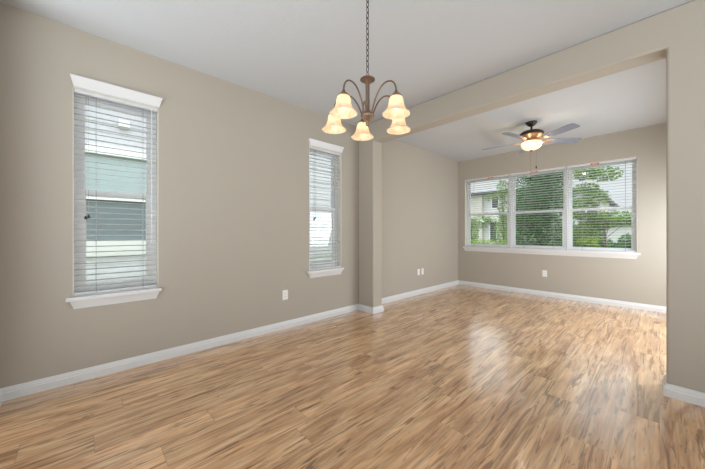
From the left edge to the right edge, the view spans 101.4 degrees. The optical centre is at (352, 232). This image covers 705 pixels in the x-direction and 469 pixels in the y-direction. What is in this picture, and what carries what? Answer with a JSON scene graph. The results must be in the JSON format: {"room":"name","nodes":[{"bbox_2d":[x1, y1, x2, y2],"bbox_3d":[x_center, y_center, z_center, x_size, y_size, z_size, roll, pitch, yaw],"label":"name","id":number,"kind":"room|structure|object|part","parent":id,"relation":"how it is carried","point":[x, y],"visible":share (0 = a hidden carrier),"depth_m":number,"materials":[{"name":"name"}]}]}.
{"room":"empty dining room","nodes":[
{"label":"empty dining room","id":0,"kind":"room"},
{"bbox_2d":[0,2,457,387],"bbox_3d":[-1.187,-0.211,3.253,9.920,2.743,0.170,0,0,-43],"label":"wall","id":1,"kind":"structure","parent":0,"point":[233,159],"depth_m":2.75,"materials":[{"name":"beige paint"}]},
{"bbox_2d":[66,73,162,308],"bbox_3d":[-2.003,-0.309,2.458,0.621,1.802,0.215,0,0,-43],"label":"window","id":2,"kind":"structure","parent":1,"relation":"in","point":[115,297],"depth_m":2.40,"materials":[{"name":"white paint"}]},
{"bbox_3d":[-1.977,0.510,2.423,0.611,0.032,0.130,0,0,-43],"label":"sill","id":3,"kind":"part","parent":2,"relation":"part of","materials":[{"name":"white wood"}]},
{"bbox_2d":[74,88,156,295],"bbox_3d":[-1.974,-0.315,2.435,0.541,1.614,0.076,0,0,-43],"label":"window blind","id":4,"kind":"object","parent":2,"relation":"attached to","point":[96,96],"visible":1,"depth_m":2.40,"materials":[{"name":"white plastic"}]},
{"bbox_3d":[-2.097,-0.611,2.280,0.020,0.942,0.003,0,0,-43],"label":"pull cord","id":5,"kind":"part","parent":4,"relation":"part of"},
{"bbox_3d":[-2.083,-0.304,2.344,0.003,1.576,0.060,0,0,-43],"label":"ladder cord","id":6,"kind":"part","parent":4,"relation":"part of","materials":[{"name":"white fabric"}]},
{"bbox_3d":[-1.980,0.482,2.441,0.541,0.020,0.050,0,0,-43],"label":"rail","id":7,"kind":"part","parent":4,"relation":"part of","materials":[{"name":"white plastic"}]},
{"bbox_3d":[-1.858,-0.304,2.555,0.003,1.576,0.060,0,0,-43],"label":"ladder cord","id":8,"kind":"part","parent":4,"relation":"part of","materials":[{"name":"white fabric"}]},
{"bbox_3d":[-2.054,-0.694,2.519,0.477,0.788,0.025,0,0,-43],"label":"sash","id":9,"kind":"part","parent":2,"relation":"part of","materials":[{"name":"white plastic"}]},
{"bbox_3d":[-2.031,0.058,2.496,0.477,0.806,0.030,0,0,-43],"label":"sash","id":10,"kind":"part","parent":2,"relation":"part of","materials":[{"name":"white plastic"}]},
{"bbox_3d":[-1.941,-1.169,2.408,0.599,0.082,0.032,0,0,-43],"label":"head casing","id":11,"kind":"part","parent":2,"relation":"part of","materials":[{"name":"white wood"}]},
{"bbox_2d":[282,290,287,299],"bbox_3d":[-0.812,0.755,3.482,0.072,0.117,0.009,0,0,-43],"label":"wall outlet","id":12,"kind":"object","parent":1,"relation":"attached to","point":[284,292],"visible":1,"depth_m":3.48,"materials":[{"name":"white plastic"}]},
{"bbox_2d":[307,138,343,277],"bbox_3d":[-0.405,-0.309,3.956,0.611,1.802,0.215,0,0,-43],"label":"window","id":13,"kind":"structure","parent":1,"relation":"in","point":[312,142],"depth_m":4.10,"materials":[{"name":"white paint"}]},
{"bbox_3d":[-0.456,-0.694,4.018,0.467,0.788,0.025,0,0,-43],"label":"sash","id":14,"kind":"part","parent":13,"relation":"part of","materials":[{"name":"white plastic"}]},
{"bbox_3d":[-0.434,0.058,3.994,0.467,0.806,0.030,0,0,-43],"label":"sash","id":15,"kind":"part","parent":13,"relation":"part of","materials":[{"name":"white plastic"}]},
{"bbox_3d":[-0.444,-0.314,4.005,0.537,1.619,0.080,0,0,-43],"label":"frame","id":16,"kind":"part","parent":13,"relation":"part of","materials":[{"name":"white plastic"}]},
{"bbox_2d":[310,146,339,269],"bbox_3d":[-0.377,-0.315,3.933,0.531,1.614,0.076,0,0,-43],"label":"window blind","id":17,"kind":"object","parent":13,"relation":"attached to","point":[319,150],"visible":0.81,"depth_m":3.94,"materials":[{"name":"white plastic"}]},
{"bbox_3d":[-0.383,0.482,3.939,0.531,0.020,0.050,0,0,-43],"label":"rail","id":18,"kind":"part","parent":17,"relation":"part of","materials":[{"name":"white plastic"}]},
{"bbox_3d":[-0.263,-0.304,4.052,0.003,1.576,0.060,0,0,-43],"label":"ladder cord","id":19,"kind":"part","parent":17,"relation":"part of","materials":[{"name":"white fabric"}]},
{"bbox_3d":[-0.380,0.510,3.921,0.601,0.032,0.130,0,0,-43],"label":"sill","id":20,"kind":"part","parent":13,"relation":"part of","materials":[{"name":"white wood"}]},
{"bbox_3d":[-0.344,-1.169,3.906,0.589,0.082,0.032,0,0,-43],"label":"head casing","id":21,"kind":"part","parent":13,"relation":"part of","materials":[{"name":"white wood"}]},
{"bbox_2d":[0,280,665,405],"bbox_3d":[1.281,1.116,2.676,6.770,0.088,4.050,0,0,-43],"label":"baseboard","id":22,"kind":"structure","parent":1,"relation":"attached to","point":[27,388],"depth_m":3.01,"materials":[{"name":"white wood"}]},
{"bbox_2d":[0,0,692,161],"bbox_3d":[0.934,-1.633,0.992,9.920,0.100,6.370,0,0,-43],"label":"ceiling","id":23,"kind":"structure","parent":0,"point":[302,53],"depth_m":2.48,"materials":[{"name":"grey paint"}]},
{"bbox_2d":[322,0,410,140],"bbox_3d":[0.099,-1.142,1.933,0.616,0.882,0.592,0,0,-2],"label":"chandelier","id":24,"kind":"object","parent":23,"relation":"hanging from","point":[396,110],"visible":1,"depth_m":1.89,"materials":[{"name":"beige glass"}]},
{"bbox_3d":[-0.127,-0.764,1.991,0.164,0.115,0.170,0,0,-43],"label":"lamp shade","id":25,"kind":"part","parent":24,"relation":"part of","materials":[{"name":"beige glass"}]},
{"bbox_3d":[-0.053,-0.764,1.716,0.164,0.115,0.170,0,0,-43],"label":"lamp shade","id":26,"kind":"part","parent":24,"relation":"part of","materials":[{"name":"beige glass"}]},
{"bbox_3d":[-0.031,-0.853,1.954,0.216,0.166,0.010,0,0,21],"label":"arm","id":27,"kind":"part","parent":24,"relation":"part of","materials":[{"name":"brown metal"}]},
{"bbox_3d":[0.012,-0.853,1.796,0.010,0.166,0.216,0,0,39],"label":"arm","id":28,"kind":"part","parent":24,"relation":"part of","materials":[{"name":"brown metal"}]},
{"bbox_3d":[0.074,-0.764,2.145,0.164,0.115,0.170,0,0,-43],"label":"lamp shade","id":29,"kind":"part","parent":24,"relation":"part of","materials":[{"name":"beige glass"}]},
{"bbox_3d":[0.099,-1.309,1.904,0.018,0.509,0.018,0,0,2],"label":"chain","id":30,"kind":"part","parent":24,"relation":"part of","materials":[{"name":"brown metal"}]},
{"bbox_3d":[0.226,-0.853,1.961,0.216,0.166,0.010,0,0,-24],"label":"arm","id":31,"kind":"part","parent":24,"relation":"part of","materials":[{"name":"brown metal"}]},
{"bbox_3d":[0.192,-0.853,1.801,0.014,0.166,0.216,0,0,-43],"label":"arm","id":32,"kind":"part","parent":24,"relation":"part of","materials":[{"name":"brown metal"}]},
{"bbox_3d":[0.261,-0.764,1.724,0.164,0.115,0.170,0,0,-43],"label":"lamp shade","id":33,"kind":"part","parent":24,"relation":"part of","materials":[{"name":"beige glass"}]},
{"bbox_3d":[0.320,-0.764,2.003,0.164,0.115,0.170,0,0,-43],"label":"lamp shade","id":34,"kind":"part","parent":24,"relation":"part of","materials":[{"name":"beige glass"}]},
{"bbox_2d":[482,120,581,180],"bbox_3d":[2.536,-1.169,4.155,1.271,0.827,1.258,0,0,-43],"label":"ceiling fan","id":35,"kind":"object","parent":23,"relation":"hanging from","point":[532,141],"visible":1,"depth_m":4.05,"materials":[{"name":"brown metal"}]},
{"bbox_3d":[2.205,-1.311,3.916,0.455,0.035,0.136,0,0,-32],"label":"blade","id":36,"kind":"part","parent":35,"relation":"part of","materials":[{"name":"grey wood"}]},
{"bbox_3d":[2.571,-1.237,4.146,0.266,0.116,0.266,0,0,-43],"label":"lamp shade","id":37,"kind":"part","parent":35,"relation":"part of","materials":[{"name":"white glass"}]},
{"bbox_3d":[2.677,-1.311,3.727,0.136,0.035,0.455,0,0,-14],"label":"blade","id":38,"kind":"part","parent":35,"relation":"part of","materials":[{"name":"grey wood"}]},
{"bbox_3d":[3.003,-1.311,4.117,0.455,0.035,0.136,0,0,4],"label":"blade","id":39,"kind":"part","parent":35,"relation":"part of","materials":[{"name":"grey wood"}]},
{"bbox_2d":[0,284,704,468],"bbox_3d":[0.934,1.200,0.992,9.920,0.080,6.370,0,0,-43],"label":"floor","id":40,"kind":"structure","parent":0,"point":[458,376],"depth_m":2.00,"materials":[{"name":"brown wood"}]},
{"bbox_2d":[359,0,704,392],"bbox_3d":[2.247,-0.211,2.176,0.195,2.743,6.100,0,0,-43],"label":"wall","id":41,"kind":"structure","parent":0,"point":[676,35],"depth_m":2.04,"materials":[{"name":"beige paint"}]},
{"bbox_2d":[663,374,704,406],"bbox_3d":[3.312,1.116,1.040,0.231,0.088,2.985,0,0,-43],"label":"baseboard","id":42,"kind":"structure","parent":41,"relation":"attached to","point":[672,391],"depth_m":1.98,"materials":[{"name":"white wood"}]},
{"bbox_2d":[458,123,665,306],"bbox_3d":[4.548,-0.211,4.265,0.170,2.743,6.200,0,0,-43],"label":"wall","id":43,"kind":"structure","parent":0,"point":[642,280],"depth_m":4.75,"materials":[{"name":"beige paint"}]},
{"bbox_2d":[542,270,546,276],"bbox_3d":[3.499,0.749,5.252,0.009,0.117,0.072,0,0,-43],"label":"wall outlet","id":44,"kind":"object","parent":43,"relation":"attached to","point":[544,272],"visible":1,"depth_m":5.25,"materials":[{"name":"white plastic"}]},
{"bbox_2d":[463,157,639,258],"bbox_3d":[3.447,-0.372,5.406,0.215,1.559,2.764,0,0,-43],"label":"window","id":45,"kind":"structure","parent":43,"relation":"in","point":[567,234],"depth_m":5.12,"materials":[{"name":"white paint"}]},
{"bbox_2d":[466,175,509,247],"bbox_3d":[2.810,-0.419,6.045,0.060,1.453,0.883,0,0,-43],"label":"window blind","id":46,"kind":"object","parent":45,"relation":"attached to","point":[505,176],"visible":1,"depth_m":5.98,"materials":[{"name":"white plastic"}]},
{"bbox_3d":[2.630,-0.408,6.237,0.060,1.415,0.003,0,0,-43],"label":"ladder cord","id":47,"kind":"part","parent":46,"relation":"part of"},
{"bbox_3d":[2.810,0.297,6.045,0.050,0.020,0.883,0,0,-43],"label":"rail","id":48,"kind":"part","parent":46,"relation":"part of","materials":[{"name":"white plastic"}]},
{"bbox_3d":[2.993,-0.408,5.850,0.060,1.415,0.003,0,0,-43],"label":"ladder cord","id":49,"kind":"part","parent":46,"relation":"part of","materials":[{"name":"white fabric"}]},
{"bbox_3d":[2.865,-0.061,6.096,0.030,0.697,0.841,0,0,-43],"label":"sash","id":50,"kind":"part","parent":45,"relation":"part of","materials":[{"name":"white plastic"}]},
{"bbox_3d":[2.876,-0.417,6.106,0.080,1.459,0.891,0,0,-43],"label":"frame","id":51,"kind":"part","parent":45,"relation":"part of","materials":[{"name":"white plastic"}]},
{"bbox_3d":[2.889,-0.744,6.118,0.025,0.757,0.841,0,0,-43],"label":"sash","id":52,"kind":"part","parent":45,"relation":"part of","materials":[{"name":"white plastic"}]},
{"bbox_2d":[510,167,565,249],"bbox_3d":[3.434,-0.419,5.379,0.060,1.453,0.887,0,0,-43],"label":"window blind","id":53,"kind":"object","parent":45,"relation":"attached to","point":[560,168],"visible":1,"depth_m":5.35,"materials":[{"name":"white plastic"}]},
{"bbox_3d":[3.434,0.297,5.380,0.050,0.020,0.887,0,0,-43],"label":"rail","id":54,"kind":"part","parent":53,"relation":"part of","materials":[{"name":"white plastic"}]},
{"bbox_3d":[3.489,-0.061,5.431,0.030,0.697,0.845,0,0,-43],"label":"sash","id":55,"kind":"part","parent":45,"relation":"part of","materials":[{"name":"white plastic"}]},
{"bbox_3d":[3.500,-0.417,5.441,0.080,1.459,0.895,0,0,-43],"label":"frame","id":56,"kind":"part","parent":45,"relation":"part of","materials":[{"name":"white plastic"}]},
{"bbox_3d":[3.513,-0.744,5.453,0.025,0.757,0.845,0,0,-43],"label":"sash","id":57,"kind":"part","parent":45,"relation":"part of","materials":[{"name":"white plastic"}]},
{"bbox_3d":[3.416,0.325,5.377,0.130,0.032,2.764,0,0,-43],"label":"sill","id":58,"kind":"part","parent":45,"relation":"part of","materials":[{"name":"white wood"}]},
{"bbox_2d":[567,157,635,252],"bbox_3d":[4.048,-0.419,4.725,0.060,1.453,0.860,0,0,-43],"label":"window blind","id":59,"kind":"object","parent":45,"relation":"attached to","point":[634,158],"visible":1,"depth_m":4.67,"materials":[{"name":"white plastic"}]},
{"bbox_3d":[4.048,0.297,4.725,0.050,0.020,0.860,0,0,-43],"label":"rail","id":60,"kind":"part","parent":59,"relation":"part of","materials":[{"name":"white plastic"}]},
{"bbox_3d":[4.258,-0.408,4.501,0.060,1.415,0.003,0,0,-43],"label":"ladder cord","id":61,"kind":"part","parent":59,"relation":"part of","materials":[{"name":"white fabric"}]},
{"bbox_3d":[4.127,-0.744,4.798,0.025,0.757,0.818,0,0,-43],"label":"sash","id":62,"kind":"part","parent":45,"relation":"part of","materials":[{"name":"white plastic"}]},
{"bbox_3d":[4.103,-0.061,4.776,0.030,0.697,0.818,0,0,-43],"label":"sash","id":63,"kind":"part","parent":45,"relation":"part of","materials":[{"name":"white plastic"}]},
{"bbox_3d":[4.114,-0.417,4.787,0.080,1.459,0.868,0,0,-43],"label":"frame","id":64,"kind":"part","parent":45,"relation":"part of","materials":[{"name":"white plastic"}]},
{"label":"outside","id":65,"kind":"structure","parent":0,"visible":0},
{"bbox_3d":[36.923,1.460,48.339,60.000,0.100,100.000,0,0,-43],"label":"lawn","id":66,"kind":"structure","parent":65,"visible":0},
{"bbox_2d":[471,185,553,244],"bbox_3d":[18.892,-2.040,34.308,8.500,6.900,8.000,0,0,-43],"label":"house","id":67,"kind":"structure","parent":66,"relation":"on","point":[486,208],"depth_m":33.11,"materials":[{"name":"white paint"}]},
{"bbox_3d":[15.912,-0.115,32.644,0.025,2.350,0.650,0,0,-43],"label":"pane","id":68,"kind":"part","parent":67,"relation":"part of","materials":[{"name":"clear glass"}]},
{"bbox_3d":[16.056,-3.415,32.491,0.025,1.350,0.670,0,0,-43],"label":"pane","id":69,"kind":"part","parent":67,"relation":"part of","materials":[{"name":"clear glass"}]},
{"bbox_2d":[554,187,630,243],"bbox_3d":[31.898,-2.140,39.445,10.500,7.100,12.500,0,0,-43],"label":"house","id":70,"kind":"structure","parent":66,"relation":"on","point":[619,232],"depth_m":34.30,"materials":[{"name":"white paint"}]},
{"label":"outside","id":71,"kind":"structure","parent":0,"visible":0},
{"bbox_3d":[4.319,1.460,17.761,17.400,0.100,100.000,0,0,-43],"label":"lawn","id":72,"kind":"structure","parent":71,"visible":0},
{"bbox_2d":[471,215,496,243],"bbox_3d":[6.108,0.287,13.957,0.870,2.250,1.774,0,0,-43],"label":"leafy tree","id":73,"kind":"object","parent":72,"relation":"on","point":[484,219],"visible":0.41,"depth_m":13.92,"materials":[{"name":"green plant"}]},
{"bbox_2d":[471,239,506,244],"bbox_3d":[5.278,0.871,12.210,0.675,1.238,2.758,0,0,-43],"label":"hedge","id":74,"kind":"object","parent":72,"relation":"on","point":[481,240],"visible":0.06,"depth_m":11.90,"materials":[{"name":"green plant"}]},
{"bbox_2d":[485,180,507,244],"bbox_3d":[6.247,-0.677,12.351,0.875,4.176,1.196,0,0,-43],"label":"leafy tree","id":75,"kind":"object","parent":72,"relation":"on","point":[503,188],"visible":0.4,"depth_m":12.18,"materials":[{"name":"green plant"}]},
{"bbox_2d":[505,172,576,245],"bbox_3d":[5.646,-0.840,8.669,1.389,4.504,1.863,0,0,-43],"label":"evergreen tree","id":76,"kind":"object","parent":72,"relation":"on","point":[531,232],"visible":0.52,"depth_m":8.36,"materials":[{"name":"green plant"}]},
{"bbox_2d":[576,237,599,246],"bbox_3d":[6.637,0.764,8.127,0.586,1.317,0.645,0,0,-43],"label":"shrub","id":77,"kind":"object","parent":72,"relation":"on","point":[589,240],"visible":0.15,"depth_m":8.06,"materials":[{"name":"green plant"}]},
{"bbox_2d":[573,224,618,247],"bbox_3d":[8.092,0.647,9.786,0.694,1.880,1.554,0,0,-43],"label":"shrub","id":78,"kind":"object","parent":72,"relation":"on","point":[609,242],"visible":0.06,"depth_m":9.52,"materials":[{"name":"green plant"}]},
{"bbox_2d":[572,166,630,247],"bbox_3d":[7.547,-0.371,8.591,1.283,3.564,2.072,0,0,-43],"label":"leafy tree","id":79,"kind":"object","parent":72,"relation":"on","point":[610,220],"visible":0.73,"depth_m":8.63,"materials":[{"name":"green plant"}]},
{"bbox_2d":[615,233,630,247],"bbox_3d":[11.114,0.663,11.547,0.680,1.325,0.922,0,0,-43],"label":"shrub","id":80,"kind":"object","parent":72,"relation":"on","point":[628,237],"visible":0.14,"depth_m":11.58,"materials":[{"name":"green plant"}]},
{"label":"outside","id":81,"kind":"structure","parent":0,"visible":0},
{"bbox_3d":[-5.740,1.460,5.097,14.600,0.100,8.710,0,0,-43],"label":"yard","id":82,"kind":"structure","parent":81,"visible":0},
{"bbox_2d":[85,105,330,283],"bbox_3d":[-4.601,-1.390,8.195,13.300,5.600,6.350,0,0,-43],"label":"neighbor house","id":83,"kind":"structure","parent":82,"relation":"on","point":[136,208],"depth_m":4.93,"materials":[{"name":"grey"}]},
{"bbox_3d":[-4.151,-0.520,4.755,1.850,1.820,0.085,0,0,-43],"label":"window trim","id":84,"kind":"part","parent":83,"relation":"part of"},
{"bbox_3d":[-4.176,-0.950,4.810,1.690,0.680,0.050,0,0,-43],"label":"pane","id":85,"kind":"part","parent":83,"relation":"part of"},
{"bbox_3d":[-4.148,-0.575,4.781,1.690,0.070,0.070,0,0,-43],"label":"window sash","id":86,"kind":"part","parent":83,"relation":"part of","materials":[{"name":"white wood"}]},
{"bbox_3d":[-4.176,-0.165,4.810,1.690,0.750,0.050,0,0,-43],"label":"pane","id":87,"kind":"part","parent":83,"relation":"part of","materials":[{"name":"glass"}]},
{"bbox_2d":[118,119,129,128],"bbox_3d":[-3.888,-1.855,4.913,0.150,0.130,0.086,0,0,-43],"label":"wall vent","id":88,"kind":"object","parent":83,"relation":"attached to","point":[119,120],"depth_m":4.91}
]}

